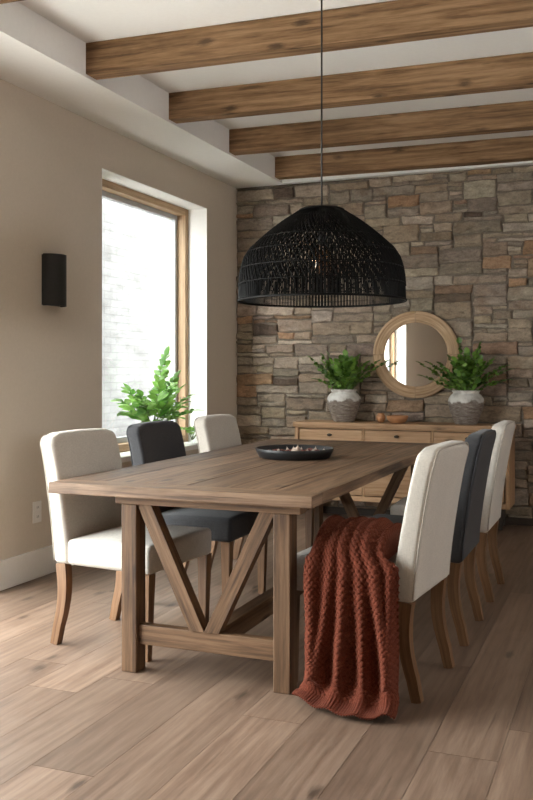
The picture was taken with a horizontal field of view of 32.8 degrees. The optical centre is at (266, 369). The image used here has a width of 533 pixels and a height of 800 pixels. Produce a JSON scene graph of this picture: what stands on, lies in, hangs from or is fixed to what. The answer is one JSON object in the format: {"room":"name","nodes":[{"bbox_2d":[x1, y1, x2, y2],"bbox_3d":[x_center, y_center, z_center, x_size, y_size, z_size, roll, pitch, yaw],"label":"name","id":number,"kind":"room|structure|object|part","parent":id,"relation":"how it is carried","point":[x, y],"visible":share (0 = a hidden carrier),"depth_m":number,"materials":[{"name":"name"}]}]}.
{"room":"dining room","nodes":[
{"label":"dining room","id":0,"kind":"room"},
{"bbox_2d":[0,79,236,560],"bbox_3d":[-2.418,-0.390,3.356,0.360,3.320,11.440,0,0,22],"label":"wall","id":1,"kind":"structure","parent":0,"point":[53,158],"depth_m":5.64,"materials":[{"name":"beige paint"}]},
{"bbox_2d":[0,545,72,590],"bbox_3d":[-0.904,1.166,6.633,0.020,0.168,3.450,0,0,22],"label":"baseboard","id":2,"kind":"structure","parent":1,"relation":"attached to","point":[16,570],"depth_m":5.33,"materials":[{"name":"white paint"}]},
{"bbox_2d":[32,501,41,522],"bbox_3d":[-1.381,0.855,5.451,0.011,0.128,0.084,0,0,22],"label":"wall outlet","id":3,"kind":"object","parent":1,"relation":"attached to","point":[36,506],"visible":1,"depth_m":5.44,"materials":[{"name":"white plastic"}]},
{"bbox_2d":[42,253,66,306],"bbox_3d":[-1.288,-0.550,5.565,0.099,0.316,0.184,0,0,22],"label":"wall sconce","id":4,"kind":"object","parent":1,"relation":"attached to","point":[54,266],"visible":1,"depth_m":5.50,"materials":[{"name":"black metal"}]},
{"bbox_2d":[102,168,206,462],"bbox_3d":[-0.936,-0.360,6.948,0.328,2.019,1.650,0,0,22],"label":"window","id":5,"kind":"structure","parent":1,"relation":"in","point":[188,219],"depth_m":7.68,"materials":[{"name":"brown wood"}]},
{"bbox_2d":[111,346,204,422],"bbox_3d":[-0.790,0.209,6.828,0.489,0.801,1.054,0,0,22],"label":"plant","id":6,"kind":"object","parent":5,"relation":"on","point":[162,403],"visible":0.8,"depth_m":6.78,"materials":[{"name":"green plant"}]},
{"bbox_3d":[-0.883,0.629,6.926,0.213,0.039,1.648,0,0,22],"label":"sill","id":7,"kind":"part","parent":5,"relation":"part of","materials":[{"name":"white paint"}]},
{"bbox_2d":[180,426,196,441],"bbox_3d":[-0.564,0.523,7.470,0.296,0.173,0.420,0,0,22],"label":"plant","id":8,"kind":"object","parent":5,"relation":"on","point":[189,430],"visible":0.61,"depth_m":7.41,"materials":[{"name":"green plant"}]},
{"bbox_2d":[0,513,532,799],"bbox_3d":[0.833,1.260,2.058,7.178,0.020,10.839,0,0,22],"label":"floor","id":9,"kind":"structure","parent":0,"point":[188,724],"depth_m":3.29,"materials":[{"name":"brown wood"}]},
{"bbox_2d":[40,428,211,661],"bbox_3d":[-0.655,0.770,4.231,0.636,0.967,0.530,0,0,27],"label":"dining chair","id":10,"kind":"object","parent":9,"relation":"on","point":[86,529],"visible":0.81,"depth_m":4.14,"materials":[{"name":"beige fabric"}]},
{"bbox_3d":[-0.937,1.063,4.125,0.095,0.381,0.046,0,0,27],"label":"leg","id":11,"kind":"part","parent":10,"relation":"part of","materials":[{"name":"brown wood"}]},
{"bbox_3d":[-0.856,0.583,4.332,0.182,0.591,0.504,0,0,27],"label":"backrest","id":12,"kind":"part","parent":10,"relation":"part of","materials":[{"name":"beige fabric"}]},
{"bbox_3d":[-0.737,1.063,4.521,0.095,0.381,0.046,0,0,27],"label":"leg","id":13,"kind":"part","parent":10,"relation":"part of","materials":[{"name":"brown wood"}]},
{"bbox_3d":[-0.580,0.805,4.193,0.468,0.145,0.530,0,0,27],"label":"seat","id":14,"kind":"part","parent":10,"relation":"part of","materials":[{"name":"beige fabric"}]},
{"bbox_3d":[-0.512,1.063,3.890,0.050,0.374,0.050,0,0,27],"label":"leg","id":15,"kind":"part","parent":10,"relation":"part of","materials":[{"name":"brown wood"}]},
{"bbox_3d":[-0.295,1.063,4.319,0.050,0.374,0.050,0,0,27],"label":"leg","id":16,"kind":"part","parent":10,"relation":"part of","materials":[{"name":"brown wood"}]},
{"bbox_2d":[126,420,267,593],"bbox_3d":[-0.372,0.770,4.946,0.636,0.967,0.530,0,0,22],"label":"dining chair","id":17,"kind":"object","parent":9,"relation":"on","point":[152,441],"visible":0.51,"depth_m":4.81,"materials":[{"name":"grey fabric"}]},
{"bbox_3d":[-0.582,0.583,5.029,0.182,0.591,0.504,0,0,22],"label":"backrest","id":18,"kind":"part","parent":17,"relation":"part of","materials":[{"name":"grey fabric"}]},
{"bbox_3d":[-0.479,1.063,5.228,0.095,0.381,0.046,0,0,22],"label":"leg","id":19,"kind":"part","parent":17,"relation":"part of","materials":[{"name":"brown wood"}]},
{"bbox_3d":[-0.294,0.805,4.915,0.468,0.145,0.530,0,0,22],"label":"seat","id":20,"kind":"part","parent":17,"relation":"part of","materials":[{"name":"grey fabric"}]},
{"bbox_3d":[-0.200,1.063,4.619,0.050,0.374,0.050,0,0,22],"label":"leg","id":21,"kind":"part","parent":17,"relation":"part of","materials":[{"name":"brown wood"}]},
{"bbox_3d":[-0.022,1.063,5.064,0.050,0.374,0.050,0,0,22],"label":"leg","id":22,"kind":"part","parent":17,"relation":"part of","materials":[{"name":"brown wood"}]},
{"bbox_2d":[48,439,437,694],"bbox_3d":[0.112,0.862,4.836,1.180,0.774,2.635,0,0,22],"label":"dining table","id":23,"kind":"object","parent":9,"relation":"on","point":[235,478],"visible":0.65,"depth_m":3.73,"materials":[{"name":"brown wood"}]},
{"bbox_3d":[-0.555,0.903,3.780,0.071,0.694,0.080,0,0,22],"label":"leg","id":24,"kind":"part","parent":23,"relation":"part of","materials":[{"name":"brown wood"}]},
{"bbox_3d":[-0.241,1.094,3.655,0.605,0.082,0.044,0,0,22],"label":"rail","id":25,"kind":"part","parent":23,"relation":"part of","materials":[{"name":"brown wood"}]},
{"bbox_3d":[0.073,0.903,3.530,0.071,0.694,0.080,0,0,22],"label":"leg","id":26,"kind":"part","parent":23,"relation":"part of","materials":[{"name":"brown wood"}]},
{"bbox_2d":[255,444,333,460],"bbox_3d":[0.152,0.448,4.925,0.428,0.053,0.428,0,0,22],"label":"round tray","id":27,"kind":"object","parent":23,"relation":"on","point":[266,451],"visible":0.98,"depth_m":4.78,"materials":[{"name":"black ceramic"}]},
{"bbox_2d":[291,446,300,450],"bbox_3d":[0.168,0.434,4.932,0.043,0.058,0.063,0,0,43],"label":"husk","id":28,"kind":"object","parent":27,"relation":"in","point":[297,448],"visible":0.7,"depth_m":4.92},
{"bbox_3d":[0.331,0.903,6.000,0.071,0.694,0.080,0,0,22],"label":"leg","id":29,"kind":"part","parent":23,"relation":"part of","materials":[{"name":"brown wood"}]},
{"bbox_2d":[194,414,314,567],"bbox_3d":[-0.072,0.770,5.698,0.636,0.967,0.530,0,0,22],"label":"dining chair","id":30,"kind":"object","parent":9,"relation":"on","point":[217,431],"visible":0.23,"depth_m":5.77,"materials":[{"name":"beige fabric"}]},
{"bbox_3d":[-0.344,1.063,5.568,0.095,0.381,0.046,0,0,22],"label":"leg","id":31,"kind":"part","parent":30,"relation":"part of","materials":[{"name":"brown wood"}]},
{"bbox_3d":[-0.281,0.583,5.782,0.182,0.591,0.504,0,0,22],"label":"backrest","id":32,"kind":"part","parent":30,"relation":"part of","materials":[{"name":"beige fabric"}]},
{"bbox_3d":[-0.179,1.063,5.980,0.095,0.381,0.046,0,0,22],"label":"leg","id":33,"kind":"part","parent":30,"relation":"part of","materials":[{"name":"brown wood"}]},
{"bbox_3d":[0.278,1.063,5.817,0.050,0.374,0.050,0,0,22],"label":"leg","id":34,"kind":"part","parent":30,"relation":"part of","materials":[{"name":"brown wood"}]},
{"bbox_2d":[297,440,468,703],"bbox_3d":[0.461,0.770,3.707,0.636,0.967,0.530,0,0,27],"label":"dining chair","id":35,"kind":"object","parent":9,"relation":"on","point":[422,558],"visible":0.64,"depth_m":3.44,"materials":[{"name":"beige fabric"}]},
{"bbox_3d":[0.102,1.063,3.619,0.050,0.374,0.050,0,0,27],"label":"leg","id":36,"kind":"part","parent":35,"relation":"part of","materials":[{"name":"brown wood"}]},
{"bbox_2d":[292,515,401,720],"bbox_3d":[0.376,0.917,3.567,0.426,0.638,0.720,0,0,22],"label":"knitted throw","id":37,"kind":"object","parent":35,"relation":"on","point":[351,586],"visible":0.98,"depth_m":3.39,"materials":[{"name":"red fabric"}]},
{"bbox_3d":[0.386,0.805,3.745,0.468,0.145,0.530,0,0,27],"label":"seat","id":38,"kind":"part","parent":35,"relation":"part of","materials":[{"name":"beige fabric"}]},
{"bbox_3d":[0.543,1.063,3.417,0.095,0.381,0.046,0,0,27],"label":"leg","id":39,"kind":"part","parent":35,"relation":"part of","materials":[{"name":"brown wood"}]},
{"bbox_3d":[0.662,0.583,3.606,0.182,0.591,0.504,0,0,27],"label":"backrest","id":40,"kind":"part","parent":35,"relation":"part of","materials":[{"name":"beige fabric"}]},
{"bbox_3d":[0.743,1.063,3.813,0.095,0.381,0.046,0,0,27],"label":"leg","id":41,"kind":"part","parent":35,"relation":"part of","materials":[{"name":"brown wood"}]},
{"bbox_2d":[293,420,515,529],"bbox_3d":[1.113,0.842,7.432,1.779,0.814,0.391,0,0,22],"label":"sideboard","id":42,"kind":"object","parent":9,"relation":"on","point":[375,431],"visible":0.29,"depth_m":7.30,"materials":[{"name":"brown wood"}]},
{"bbox_3d":[0.583,0.545,7.627,0.541,0.106,0.302,0,0,22],"label":"drawer","id":43,"kind":"part","parent":42,"relation":"part of","materials":[{"name":"brown wood"}]},
{"bbox_2d":[308,350,388,421],"bbox_3d":[0.666,0.130,7.570,0.747,0.609,0.391,0,0,22],"label":"potted plant","id":44,"kind":"object","parent":42,"relation":"on","point":[343,402],"visible":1,"depth_m":7.54,"materials":[{"name":"green plant"}]},
{"bbox_3d":[0.652,0.299,7.632,0.286,0.272,0.286,0,0,22],"label":"pot","id":45,"kind":"part","parent":44,"relation":"part of","materials":[{"name":"grey ceramic"}]},
{"bbox_3d":[0.583,0.944,7.627,0.541,0.160,0.302,0,0,22],"label":"drawer","id":46,"kind":"part","parent":42,"relation":"part of","materials":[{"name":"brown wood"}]},
{"bbox_2d":[376,413,385,422],"bbox_3d":[0.949,0.396,7.514,0.078,0.077,0.078,0,0,22],"label":"wooden pot","id":47,"kind":"object","parent":42,"relation":"on","point":[380,417],"visible":1,"depth_m":7.49,"materials":[{"name":"brown wood"}]},
{"bbox_3d":[1.107,0.944,7.417,0.541,0.160,0.302,0,0,22],"label":"drawer","id":48,"kind":"part","parent":42,"relation":"part of","materials":[{"name":"brown wood"}]},
{"bbox_2d":[386,415,407,423],"bbox_3d":[1.069,0.404,7.401,0.180,0.062,0.180,0,0,22],"label":"wooden bowl","id":49,"kind":"object","parent":42,"relation":"on","point":[396,419],"visible":1,"depth_m":7.34,"materials":[{"name":"brown wood"}]},
{"bbox_3d":[1.107,0.545,7.417,0.541,0.106,0.302,0,0,22],"label":"drawer","id":50,"kind":"part","parent":42,"relation":"part of","materials":[{"name":"brown wood"}]},
{"bbox_3d":[1.107,0.731,7.417,0.541,0.238,0.302,0,0,22],"label":"drawer","id":51,"kind":"part","parent":42,"relation":"part of","materials":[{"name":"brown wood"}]},
{"bbox_2d":[293,420,515,430],"bbox_3d":[1.116,0.455,7.439,1.779,0.040,0.375,0,0,22],"label":"countertop","id":52,"kind":"structure","parent":42,"relation":"on","point":[304,423],"depth_m":7.34,"materials":[{"name":"brown wood"}]},
{"bbox_3d":[1.632,0.545,7.208,0.541,0.106,0.302,0,0,22],"label":"drawer","id":53,"kind":"part","parent":42,"relation":"part of","materials":[{"name":"brown wood"}]},
{"bbox_2d":[415,337,512,424],"bbox_3d":[1.569,0.085,7.210,0.807,0.700,0.389,0,0,22],"label":"potted plant","id":54,"kind":"object","parent":42,"relation":"on","point":[466,405],"visible":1,"depth_m":7.16,"materials":[{"name":"green plant"}]},
{"bbox_3d":[1.599,0.299,7.254,0.286,0.272,0.286,0,0,22],"label":"pot","id":55,"kind":"part","parent":54,"relation":"part of","materials":[{"name":"grey ceramic"}]},
{"bbox_3d":[1.825,1.162,7.105,0.050,0.174,0.050,0,0,22],"label":"leg","id":56,"kind":"part","parent":42,"relation":"part of","materials":[{"name":"brown wood"}]},
{"bbox_3d":[1.892,1.162,7.272,0.050,0.174,0.050,0,0,22],"label":"leg","id":57,"kind":"part","parent":42,"relation":"part of","materials":[{"name":"brown wood"}]},
{"bbox_3d":[1.632,0.944,7.208,0.541,0.160,0.302,0,0,22],"label":"drawer","id":58,"kind":"part","parent":42,"relation":"part of","materials":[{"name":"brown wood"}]},
{"bbox_2d":[369,429,495,645],"bbox_3d":[0.767,0.770,4.399,0.636,0.967,0.530,0,0,22],"label":"dining chair","id":59,"kind":"object","parent":9,"relation":"on","point":[481,442],"visible":0.54,"depth_m":4.11,"materials":[{"name":"grey fabric"}]},
{"bbox_3d":[0.688,0.805,4.431,0.468,0.145,0.530,0,0,22],"label":"seat","id":60,"kind":"part","parent":59,"relation":"part of","materials":[{"name":"grey fabric"}]},
{"bbox_3d":[0.874,1.063,4.118,0.095,0.381,0.046,0,0,22],"label":"leg","id":61,"kind":"part","parent":59,"relation":"part of","materials":[{"name":"brown wood"}]},
{"bbox_3d":[0.976,0.583,4.316,0.182,0.591,0.504,0,0,22],"label":"backrest","id":62,"kind":"part","parent":59,"relation":"part of","materials":[{"name":"grey fabric"}]},
{"bbox_3d":[1.038,1.063,4.530,0.095,0.381,0.046,0,0,22],"label":"leg","id":63,"kind":"part","parent":59,"relation":"part of","materials":[{"name":"brown wood"}]},
{"bbox_2d":[390,420,515,602],"bbox_3d":[1.075,0.770,5.170,0.636,0.967,0.530,0,0,22],"label":"dining chair","id":64,"kind":"object","parent":9,"relation":"on","point":[492,504],"visible":0.53,"depth_m":4.88,"materials":[{"name":"beige fabric"}]},
{"bbox_3d":[0.996,0.805,5.202,0.468,0.145,0.530,0,0,22],"label":"seat","id":65,"kind":"part","parent":64,"relation":"part of","materials":[{"name":"beige fabric"}]},
{"bbox_3d":[1.181,1.063,4.888,0.095,0.381,0.046,0,0,22],"label":"leg","id":66,"kind":"part","parent":64,"relation":"part of","materials":[{"name":"brown wood"}]},
{"bbox_3d":[1.346,1.063,5.301,0.095,0.381,0.046,0,0,22],"label":"leg","id":67,"kind":"part","parent":64,"relation":"part of","materials":[{"name":"brown wood"}]},
{"bbox_3d":[1.284,0.583,5.087,0.182,0.591,0.504,0,0,22],"label":"backrest","id":68,"kind":"part","parent":64,"relation":"part of","materials":[{"name":"beige fabric"}]},
{"bbox_2d":[0,0,532,188],"bbox_3d":[0.919,-1.950,2.045,7.610,0.200,11.480,0,0,22],"label":"ceiling","id":69,"kind":"structure","parent":0,"point":[89,21],"depth_m":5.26,"materials":[{"name":"white paint"}]},
{"bbox_2d":[0,0,22,3],"bbox_3d":[1.614,-1.761,3.073,6.425,0.178,0.118,0,0,20],"label":"ceiling beam","id":70,"kind":"structure","parent":69,"relation":"attached to","point":[1,1],"depth_m":4.11,"materials":[{"name":"brown wood"}]},
{"bbox_2d":[86,0,532,79],"bbox_3d":[2.022,-1.761,4.095,6.425,0.178,0.118,0,0,20],"label":"ceiling beam","id":71,"kind":"structure","parent":69,"relation":"attached to","point":[396,21],"depth_m":4.69,"materials":[{"name":"brown wood"}]},
{"bbox_2d":[237,0,406,307],"bbox_3d":[0.273,-1.093,4.480,0.836,1.513,0.836,0,0,22],"label":"pendant lamp","id":72,"kind":"object","parent":69,"relation":"hanging from","point":[254,268],"visible":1,"depth_m":4.22,"materials":[{"name":"black wicker"}]},
{"bbox_3d":[0.273,-0.546,4.480,0.120,0.152,0.120,0,0,22],"label":"bulb","id":73,"kind":"part","parent":72,"relation":"part of","materials":[{"name":"clear glass"}]},
{"bbox_2d":[317,231,325,244],"bbox_3d":[0.273,-0.656,4.480,0.042,0.077,0.042,0,0,22],"label":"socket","id":74,"kind":"object","parent":72,"relation":"attached to","point":[319,231],"depth_m":4.46,"materials":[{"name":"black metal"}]},
{"bbox_3d":[0.273,-1.258,4.480,0.008,1.155,0.008,0,0,44],"label":"cord","id":75,"kind":"part","parent":72,"relation":"part of","materials":[{"name":"black metal"}]},
{"bbox_2d":[169,52,532,123],"bbox_3d":[2.391,-1.761,5.019,6.425,0.178,0.118,0,0,20],"label":"ceiling beam","id":76,"kind":"structure","parent":69,"relation":"attached to","point":[512,71],"depth_m":5.61,"materials":[{"name":"brown wood"}]},
{"bbox_2d":[229,100,532,155],"bbox_3d":[2.756,-1.761,5.933,6.425,0.178,0.118,0,0,20],"label":"ceiling beam","id":77,"kind":"structure","parent":69,"relation":"attached to","point":[512,116],"depth_m":6.55,"materials":[{"name":"brown wood"}]},
{"bbox_2d":[275,136,532,179],"bbox_3d":[3.116,-1.761,6.834,6.425,0.178,0.118,0,0,20],"label":"ceiling beam","id":78,"kind":"structure","parent":69,"relation":"attached to","point":[511,149],"depth_m":7.47,"materials":[{"name":"brown wood"}]},
{"bbox_2d":[236,165,532,517],"bbox_3d":[3.003,-0.390,7.128,7.510,3.320,0.414,0,0,22],"label":"wall","id":79,"kind":"structure","parent":0,"point":[463,239],"depth_m":7.62,"materials":[{"name":"stone"}]},
{"bbox_2d":[373,311,459,397],"bbox_3d":[1.252,-0.129,7.601,0.732,0.732,0.044,0,0,22],"label":"round mirror","id":80,"kind":"object","parent":79,"relation":"attached to","point":[407,338],"visible":0.9,"depth_m":7.60,"materials":[{"name":"brown mirror"}]},
{"bbox_3d":[1.079,0.056,7.665,0.363,0.363,0.036,0,0,22],"label":"frame","id":81,"kind":"part","parent":80,"relation":"part of","materials":[{"name":"wood"}]},
{"bbox_3d":[1.079,-0.314,7.665,0.363,0.363,0.036,0,0,22],"label":"frame","id":82,"kind":"part","parent":80,"relation":"part of","materials":[{"name":"wood"}]},
{"bbox_2d":[384,322,446,386],"bbox_3d":[1.253,-0.129,7.603,0.552,0.552,0.008,0,0,22],"label":"mirror glass","id":83,"kind":"object","parent":80,"relation":"attached to","point":[405,343],"depth_m":7.60,"materials":[{"name":"white"}]},
{"bbox_3d":[1.422,0.056,7.529,0.363,0.363,0.036,0,0,22],"label":"frame","id":84,"kind":"part","parent":80,"relation":"part of","materials":[{"name":"wood"}]},
{"bbox_3d":[1.422,-0.314,7.529,0.363,0.363,0.036,0,0,22],"label":"frame","id":85,"kind":"part","parent":80,"relation":"part of","materials":[{"name":"wood"}]},
{"bbox_2d":[323,506,532,525],"bbox_3d":[2.935,1.220,6.932,6.889,0.060,0.016,0,0,22],"label":"baseboard","id":86,"kind":"structure","parent":79,"relation":"attached to","point":[326,509],"depth_m":7.74,"materials":[{"name":"brown wood"}]},
{"label":"outside","id":87,"kind":"structure","parent":0,"visible":0},
{"bbox_3d":[-5.426,1.465,7.551,8.320,0.170,22.000,0,0,22],"label":"ground","id":88,"kind":"structure","parent":87,"visible":0},
{"bbox_2d":[102,198,168,436],"bbox_3d":[-1.264,-0.200,9.980,0.250,3.900,8.400,0,0,22],"label":"window pane","id":89,"kind":"structure","parent":88,"relation":"on","point":[135,242],"depth_m":9.31,"materials":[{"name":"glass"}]}
]}

